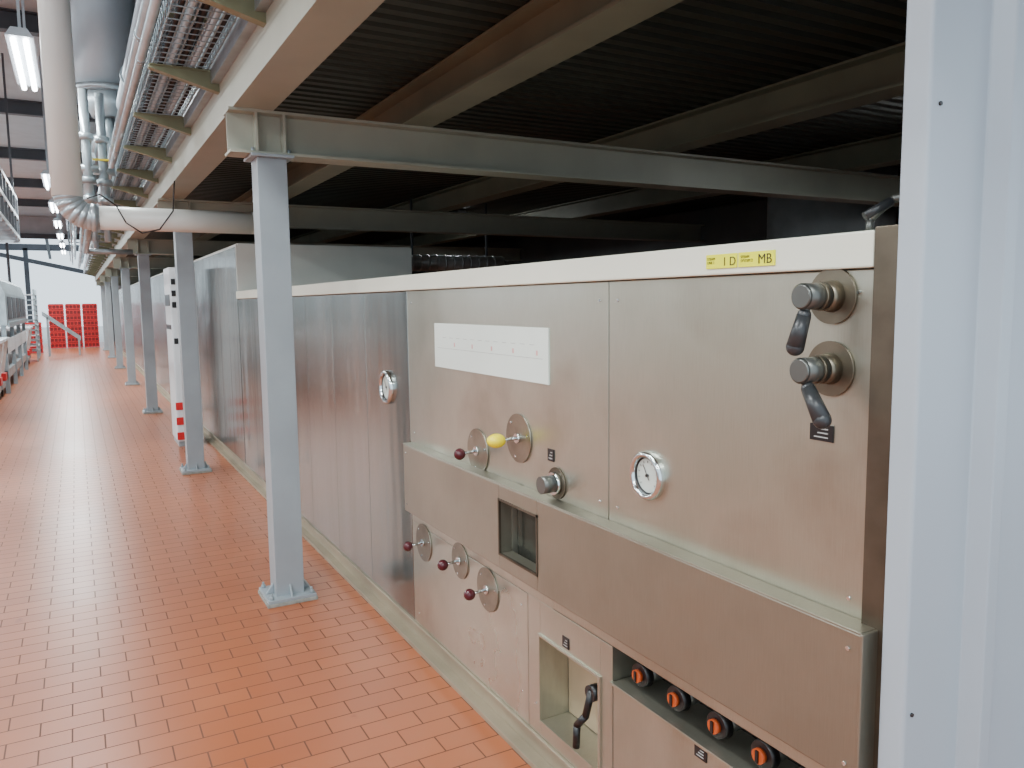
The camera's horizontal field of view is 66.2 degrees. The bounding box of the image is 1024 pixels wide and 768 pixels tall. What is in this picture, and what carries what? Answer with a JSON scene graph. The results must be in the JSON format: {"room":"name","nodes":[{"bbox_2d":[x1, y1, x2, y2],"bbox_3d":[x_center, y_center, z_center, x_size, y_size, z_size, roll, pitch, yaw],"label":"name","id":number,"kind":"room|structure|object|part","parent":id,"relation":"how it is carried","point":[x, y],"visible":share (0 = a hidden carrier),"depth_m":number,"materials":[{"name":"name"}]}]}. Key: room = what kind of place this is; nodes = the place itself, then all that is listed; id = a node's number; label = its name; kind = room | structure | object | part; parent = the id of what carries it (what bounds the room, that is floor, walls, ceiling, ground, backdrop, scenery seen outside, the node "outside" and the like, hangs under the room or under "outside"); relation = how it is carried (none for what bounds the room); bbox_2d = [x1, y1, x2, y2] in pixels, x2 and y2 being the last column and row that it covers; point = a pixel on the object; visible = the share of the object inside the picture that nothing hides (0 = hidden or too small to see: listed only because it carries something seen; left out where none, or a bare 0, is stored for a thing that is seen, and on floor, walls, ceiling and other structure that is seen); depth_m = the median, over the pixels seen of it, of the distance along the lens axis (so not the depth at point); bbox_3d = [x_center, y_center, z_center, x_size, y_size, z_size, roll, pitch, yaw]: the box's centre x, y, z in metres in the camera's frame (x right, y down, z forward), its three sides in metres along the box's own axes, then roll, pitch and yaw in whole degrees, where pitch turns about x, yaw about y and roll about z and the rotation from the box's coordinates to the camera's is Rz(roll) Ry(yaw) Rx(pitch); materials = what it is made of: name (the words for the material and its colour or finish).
{"room":"processing plant","nodes":[
{"label":"processing plant","id":0,"kind":"room"},
{"bbox_2d":[19,216,121,338],"bbox_3d":[-18.913,-4.316,32.814,15.000,5.200,0.200,-4,7,-29],"label":"wall","id":1,"kind":"structure","parent":0,"point":[27,224],"depth_m":32.25,"materials":[{"name":"grey paint"}]},
{"bbox_2d":[5,233,114,341],"bbox_3d":[-20.223,-3.855,31.929,7.000,4.500,0.150,-4,7,-29],"label":"frame","id":2,"kind":"object","parent":1,"relation":"attached to","point":[22,235],"visible":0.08,"depth_m":32.02,"materials":[{"name":"metal"}]},
{"bbox_2d":[0,0,212,217],"bbox_3d":[-8.963,-5.193,14.604,15.000,0.100,41.000,-4,7,-29],"label":"ceiling","id":3,"kind":"structure","parent":0,"point":[25,131],"depth_m":16.47,"materials":[{"name":"metal"}]},
{"bbox_2d":[0,53,20,242],"bbox_3d":[-6.455,-3.261,9.320,0.570,2.700,6.040,-4,7,-29],"label":"frame","id":4,"kind":"object","parent":3,"relation":"hanging from","point":[9,217],"visible":1,"depth_m":11.11,"materials":[{"name":"metal"}]},
{"bbox_2d":[4,0,40,91],"bbox_3d":[-3.947,-3.431,6.254,0.180,1.785,1.500,-4,7,-29],"label":"lamp","id":5,"kind":"object","parent":3,"relation":"hanging from","point":[20,43],"visible":1,"depth_m":6.11,"materials":[{"name":"white plastic"}]},
{"bbox_2d":[17,198,48,207],"bbox_3d":[-16.031,-6.253,27.221,14.900,0.250,0.160,-4,7,-29],"label":"ceiling beam","id":6,"kind":"structure","parent":3,"relation":"attached to","point":[21,202],"depth_m":26.96,"materials":[{"name":"black metal"}]},
{"bbox_2d":[39,56,49,189],"bbox_3d":[-7.242,-4.011,12.174,0.180,1.785,1.500,-4,7,-29],"label":"lamp","id":7,"kind":"object","parent":3,"relation":"hanging from","point":[45,176],"visible":0.6,"depth_m":11.74,"materials":[{"name":"white"}]},
{"bbox_2d":[48,199,58,212],"bbox_3d":[-8.986,-4.319,15.308,0.180,1.785,1.500,-4,7,-29],"label":"lamp","id":8,"kind":"object","parent":3,"relation":"hanging from","point":[52,206],"visible":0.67,"depth_m":15.19,"materials":[{"name":"white plastic"}]},
{"bbox_2d":[53,212,62,227],"bbox_3d":[-10.730,-4.626,18.442,0.180,1.785,1.500,-4,7,-29],"label":"lamp","id":9,"kind":"object","parent":3,"relation":"hanging from","point":[57,222],"visible":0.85,"depth_m":18.12,"materials":[{"name":"white"}]},
{"bbox_2d":[56,213,63,238],"bbox_3d":[-12.475,-4.933,21.576,0.180,1.785,1.500,-4,7,-29],"label":"lamp","id":10,"kind":"object","parent":3,"relation":"hanging from","point":[60,234],"visible":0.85,"depth_m":21.17,"materials":[{"name":"white"}]},
{"bbox_2d":[59,212,65,247],"bbox_3d":[-14.219,-5.240,24.710,0.180,1.785,1.500,-4,7,-29],"label":"lamp","id":11,"kind":"object","parent":3,"relation":"hanging from","point":[61,243],"visible":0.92,"depth_m":24.31,"materials":[{"name":"white"}]},
{"bbox_2d":[60,213,66,253],"bbox_3d":[-15.964,-5.548,27.845,0.180,1.785,1.500,-4,7,-29],"label":"lamp","id":12,"kind":"object","parent":3,"relation":"hanging from","point":[63,250],"visible":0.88,"depth_m":27.41,"materials":[{"name":"white plastic"}]},
{"bbox_2d":[7,177,130,189],"bbox_3d":[-13.608,-5.827,22.868,14.900,0.250,0.160,-4,7,-29],"label":"ceiling beam","id":13,"kind":"structure","parent":3,"relation":"attached to","point":[18,182],"depth_m":22.66,"materials":[{"name":"black metal"}]},
{"bbox_2d":[0,146,142,167],"bbox_3d":[-11.185,-5.400,18.515,14.900,0.250,0.160,-4,7,-29],"label":"ceiling beam","id":14,"kind":"structure","parent":3,"relation":"attached to","point":[16,153],"depth_m":18.38,"materials":[{"name":"black metal"}]},
{"bbox_2d":[0,98,163,126],"bbox_3d":[-8.762,-4.973,14.163,14.900,0.250,0.160,-4,7,-29],"label":"ceiling beam","id":15,"kind":"structure","parent":3,"relation":"attached to","point":[17,107],"depth_m":14.13,"materials":[{"name":"black metal"}]},
{"bbox_2d":[0,7,198,54],"bbox_3d":[-6.339,-4.546,9.810,14.900,0.250,0.160,-4,7,-29],"label":"ceiling beam","id":16,"kind":"structure","parent":3,"relation":"attached to","point":[8,17],"depth_m":9.87,"materials":[{"name":"black metal"}]},
{"bbox_2d":[66,0,174,273],"bbox_3d":[-7.863,-3.550,14.515,0.784,3.175,32.501,-4,7,-29],"label":"pipe","id":17,"kind":"object","parent":3,"relation":"hanging from","point":[112,38],"visible":0.77,"depth_m":6.81,"materials":[{"name":"metal"}]},
{"bbox_2d":[37,0,254,233],"bbox_3d":[-2.561,-2.707,5.775,1.605,3.158,0.200,-4,7,-29],"label":"insulated pipe","id":18,"kind":"object","parent":3,"relation":"hanging from","point":[54,16],"visible":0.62,"depth_m":5.49,"materials":[{"name":"white metal"}]},
{"bbox_2d":[0,342,530,767],"bbox_3d":[-8.898,0.078,15.156,15.000,0.100,41.000,-4,7,-29],"label":"floor","id":19,"kind":"structure","parent":0,"point":[137,630],"depth_m":3.70,"materials":[{"name":"tile"}]},
{"bbox_2d":[0,339,4,392],"bbox_3d":[-8.282,-0.170,12.173,0.720,1.000,0.890,-4,7,-29],"label":"trolley","id":20,"kind":"object","parent":19,"relation":"on","point":[1,340],"visible":1,"depth_m":12.39,"materials":[{"name":"white metal"}]},
{"bbox_2d":[0,337,9,398],"bbox_3d":[-8.766,-0.255,13.043,0.720,1.000,0.890,-4,7,-29],"label":"trolley","id":21,"kind":"object","parent":19,"relation":"on","point":[3,374],"visible":0.78,"depth_m":13.06,"materials":[{"name":"white metal"}]},
{"bbox_2d":[0,278,28,393],"bbox_3d":[-10.954,-1.094,16.022,1.580,2.100,6.300,-4,7,-29],"label":"machine","id":22,"kind":"object","parent":19,"relation":"on","point":[12,298],"visible":0.98,"depth_m":15.50,"materials":[{"name":"metal"}]},
{"bbox_2d":[0,327,31,366],"bbox_3d":[-12.546,-0.921,19.834,0.720,1.000,0.890,-4,7,-29],"label":"trolley","id":23,"kind":"object","parent":19,"relation":"on","point":[7,328],"visible":0.12,"depth_m":19.58,"materials":[{"name":"white metal"}]},
{"bbox_2d":[0,326,32,364],"bbox_3d":[-13.030,-1.006,20.705,0.720,1.000,0.890,-4,7,-29],"label":"trolley","id":24,"kind":"object","parent":19,"relation":"on","point":[29,348],"visible":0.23,"depth_m":20.79,"materials":[{"name":"white metal"}]},
{"bbox_2d":[0,289,40,361],"bbox_3d":[-13.803,-1.629,21.937,0.950,2.000,1.250,-4,7,-29],"label":"rack","id":25,"kind":"object","parent":19,"relation":"on","point":[33,294],"visible":0.48,"depth_m":21.68,"materials":[{"name":"white metal"}]},
{"bbox_2d":[25,322,43,352],"bbox_3d":[-15.714,-1.527,25.790,0.500,1.000,0.405,-4,7,-29],"label":"crates","id":26,"kind":"object","parent":19,"relation":"on","point":[40,323],"visible":0.44,"depth_m":25.68,"materials":[{"name":"plastic"}]},
{"bbox_2d":[42,311,80,355],"bbox_3d":[-14.029,-1.582,24.486,1.000,1.380,0.500,-4,7,-29],"label":"conveyor","id":27,"kind":"object","parent":19,"relation":"on","point":[45,315],"visible":1,"depth_m":24.23,"materials":[{"name":"metal"}]},
{"bbox_2d":[48,304,99,347],"bbox_3d":[-16.139,-2.153,28.938,1.580,1.600,0.405,-4,7,-29],"label":"crates","id":28,"kind":"object","parent":19,"relation":"on","point":[73,312],"visible":0.95,"depth_m":28.78,"materials":[{"name":"plastic"}]},
{"bbox_2d":[100,286,108,350],"bbox_3d":[-13.989,-2.262,26.968,0.250,2.214,0.250,-4,7,-29],"label":"support column","id":29,"kind":"structure","parent":19,"relation":"on","point":[103,296],"depth_m":26.91,"materials":[{"name":"metal"}]},
{"bbox_2d":[104,282,115,357],"bbox_3d":[-11.760,-1.869,22.964,0.250,2.214,0.250,-4,7,-29],"label":"support column","id":30,"kind":"structure","parent":19,"relation":"on","point":[107,284],"depth_m":22.90,"materials":[{"name":"metal"}]},
{"bbox_2d":[110,276,125,368],"bbox_3d":[-9.531,-1.477,18.959,0.250,2.214,0.250,-4,7,-29],"label":"support column","id":31,"kind":"structure","parent":19,"relation":"on","point":[114,279],"depth_m":18.90,"materials":[{"name":"metal"}]},
{"bbox_2d":[119,268,139,385],"bbox_3d":[-7.302,-1.084,14.954,0.250,2.214,0.250,-4,7,-29],"label":"support column","id":32,"kind":"structure","parent":19,"relation":"on","point":[125,274],"depth_m":14.90,"materials":[{"name":"metal"}]},
{"bbox_2d":[135,254,162,413],"bbox_3d":[-5.098,-0.696,10.993,0.250,2.214,0.250,-4,7,-29],"label":"support column","id":33,"kind":"structure","parent":19,"relation":"on","point":[152,407],"depth_m":10.94,"materials":[{"name":"metal"}]},
{"bbox_2d":[163,267,203,446],"bbox_3d":[-3.585,-0.301,8.560,0.262,1.900,0.570,-4,7,-29],"label":"tall cabinet","id":34,"kind":"object","parent":19,"relation":"on","point":[169,273],"visible":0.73,"depth_m":8.33,"materials":[{"name":"white metal"}]},
{"bbox_2d":[173,232,211,474],"bbox_3d":[-2.893,-0.307,7.032,0.250,2.214,0.250,-4,7,-29],"label":"support column","id":35,"kind":"structure","parent":19,"relation":"on","point":[183,242],"depth_m":6.98,"materials":[{"name":"metal"}]},
{"bbox_2d":[244,152,317,608],"bbox_3d":[-1.173,-0.004,3.942,0.250,2.214,0.250,-4,7,-29],"label":"support column","id":36,"kind":"structure","parent":19,"relation":"on","point":[288,586],"depth_m":3.88,"materials":[{"name":"metal"}]},
{"bbox_2d":[85,0,906,285],"bbox_3d":[-4.699,-1.615,15.892,6.500,3.011,33.500,-4,7,-29],"label":"mezzanine","id":37,"kind":"object","parent":19,"relation":"on","point":[587,119],"visible":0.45,"depth_m":4.28,"materials":[{"name":"paint"}]},
{"bbox_2d":[85,0,237,273],"bbox_3d":[-7.189,-2.705,13.825,0.258,0.350,32.500,-4,7,-29],"label":"cable tray","id":38,"kind":"object","parent":37,"relation":"on","point":[220,26],"depth_m":4.28,"materials":[{"name":"grey metal"}]},
{"bbox_3d":[-7.294,-2.632,14.348,0.040,0.220,33.500,-4,7,-29],"label":"kick plate","id":39,"kind":"part","parent":37,"relation":"part of","materials":[{"name":"beige metal"}]},
{"bbox_2d":[452,210,466,212],"bbox_3d":[-0.957,-2.085,10.003,0.180,0.115,1.500,-4,7,-29],"label":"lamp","id":40,"kind":"object","parent":37,"relation":"attached to","point":[456,211],"visible":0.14,"depth_m":9.35,"materials":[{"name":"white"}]},
{"bbox_2d":[119,194,899,767],"bbox_3d":[-5.730,-0.956,14.438,1.722,2.030,29.144,-4,7,-29],"label":"oven","id":41,"kind":"object","parent":19,"relation":"on","point":[631,509],"visible":0.89,"depth_m":2.12,"materials":[{"name":"silver metal"}]},
{"bbox_3d":[-0.413,0.674,3.305,0.096,0.160,0.160,-4,7,-29],"label":"damper handle","id":42,"kind":"part","parent":41,"relation":"part of","materials":[{"name":"metal"}]},
{"bbox_3d":[-0.239,0.680,2.989,0.096,0.140,0.140,-4,7,-29],"label":"damper handle","id":43,"kind":"part","parent":41,"relation":"part of","materials":[{"name":"metal"}]},
{"bbox_3d":[-0.162,0.242,2.794,0.096,0.160,0.160,-4,7,-29],"label":"maroon damper handle","id":44,"kind":"part","parent":41,"relation":"part of","materials":[{"name":"metal"}]},
{"bbox_3d":[-0.127,0.739,2.793,0.096,0.160,0.160,-4,7,-29],"label":"damper handle","id":45,"kind":"part","parent":41,"relation":"part of","materials":[{"name":"metal"}]},
{"bbox_3d":[-0.022,0.178,2.521,0.107,0.160,0.160,-4,7,-29],"label":"yellow damper handle","id":46,"kind":"part","parent":41,"relation":"part of","materials":[{"name":"metal"}]},
{"bbox_3d":[0.111,0.299,2.342,0.060,0.096,0.096,-4,7,-29],"label":"selector knob","id":47,"kind":"part","parent":41,"relation":"part of","materials":[{"name":"silver metal"}]},
{"bbox_3d":[0.252,0.970,2.310,0.136,0.205,0.080,-4,7,-29],"label":"recess lever","id":48,"kind":"part","parent":41,"relation":"part of","materials":[{"name":"black plastic"}]},
{"bbox_3d":[0.346,0.984,2.055,0.011,0.306,1.078,-4,7,-29],"label":"recess frame","id":49,"kind":"part","parent":41,"relation":"part of","materials":[{"name":"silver metal"}]},
{"bbox_3d":[0.560,-0.001,1.445,0.101,0.152,0.120,-4,7,-29],"label":"steam valve lever","id":50,"kind":"part","parent":41,"relation":"part of","materials":[{"name":"metal"}]},
{"bbox_3d":[0.554,-0.132,1.438,0.101,0.160,0.104,-4,7,-29],"label":"steam valve lever","id":51,"kind":"part","parent":41,"relation":"part of","materials":[{"name":"metal"}]},
{"bbox_3d":[0.715,-0.312,1.425,0.160,0.087,0.029,-1,6,-6],"label":"lever handle","id":52,"kind":"part","parent":41,"relation":"part of","materials":[{"name":"black plastic"}]},
{"bbox_2d":[412,200,898,273],"bbox_3d":[-3.335,-3.175,20.116,0.100,5.200,37.200,-4,7,-29],"label":"wall","id":53,"kind":"structure","parent":0,"point":[745,222],"depth_m":10.33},
{"bbox_2d":[878,0,1023,767],"bbox_3d":[3.141,-0.913,2.587,5.685,4.200,0.080,-4,7,-29],"label":"wall partition","id":54,"kind":"structure","parent":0,"point":[953,644],"depth_m":1.34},
{"label":"outside","id":55,"kind":"structure","parent":0,"visible":0},
{"bbox_2d":[41,326,103,343],"bbox_3d":[-28.334,-2.901,45.972,35.000,0.110,32.000,-4,7,-29],"label":"ground","id":56,"kind":"structure","parent":55,"point":[44,329],"depth_m":42.85,"materials":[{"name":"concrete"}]},
{"bbox_2d":[0,239,99,321],"bbox_3d":[-21.312,-4.606,36.102,14.000,5.150,7.700,-4,7,-29],"label":"canopy","id":57,"kind":"object","parent":56,"relation":"on","point":[47,247],"visible":0.35,"depth_m":37.20,"materials":[{"name":"metal"}]}
]}

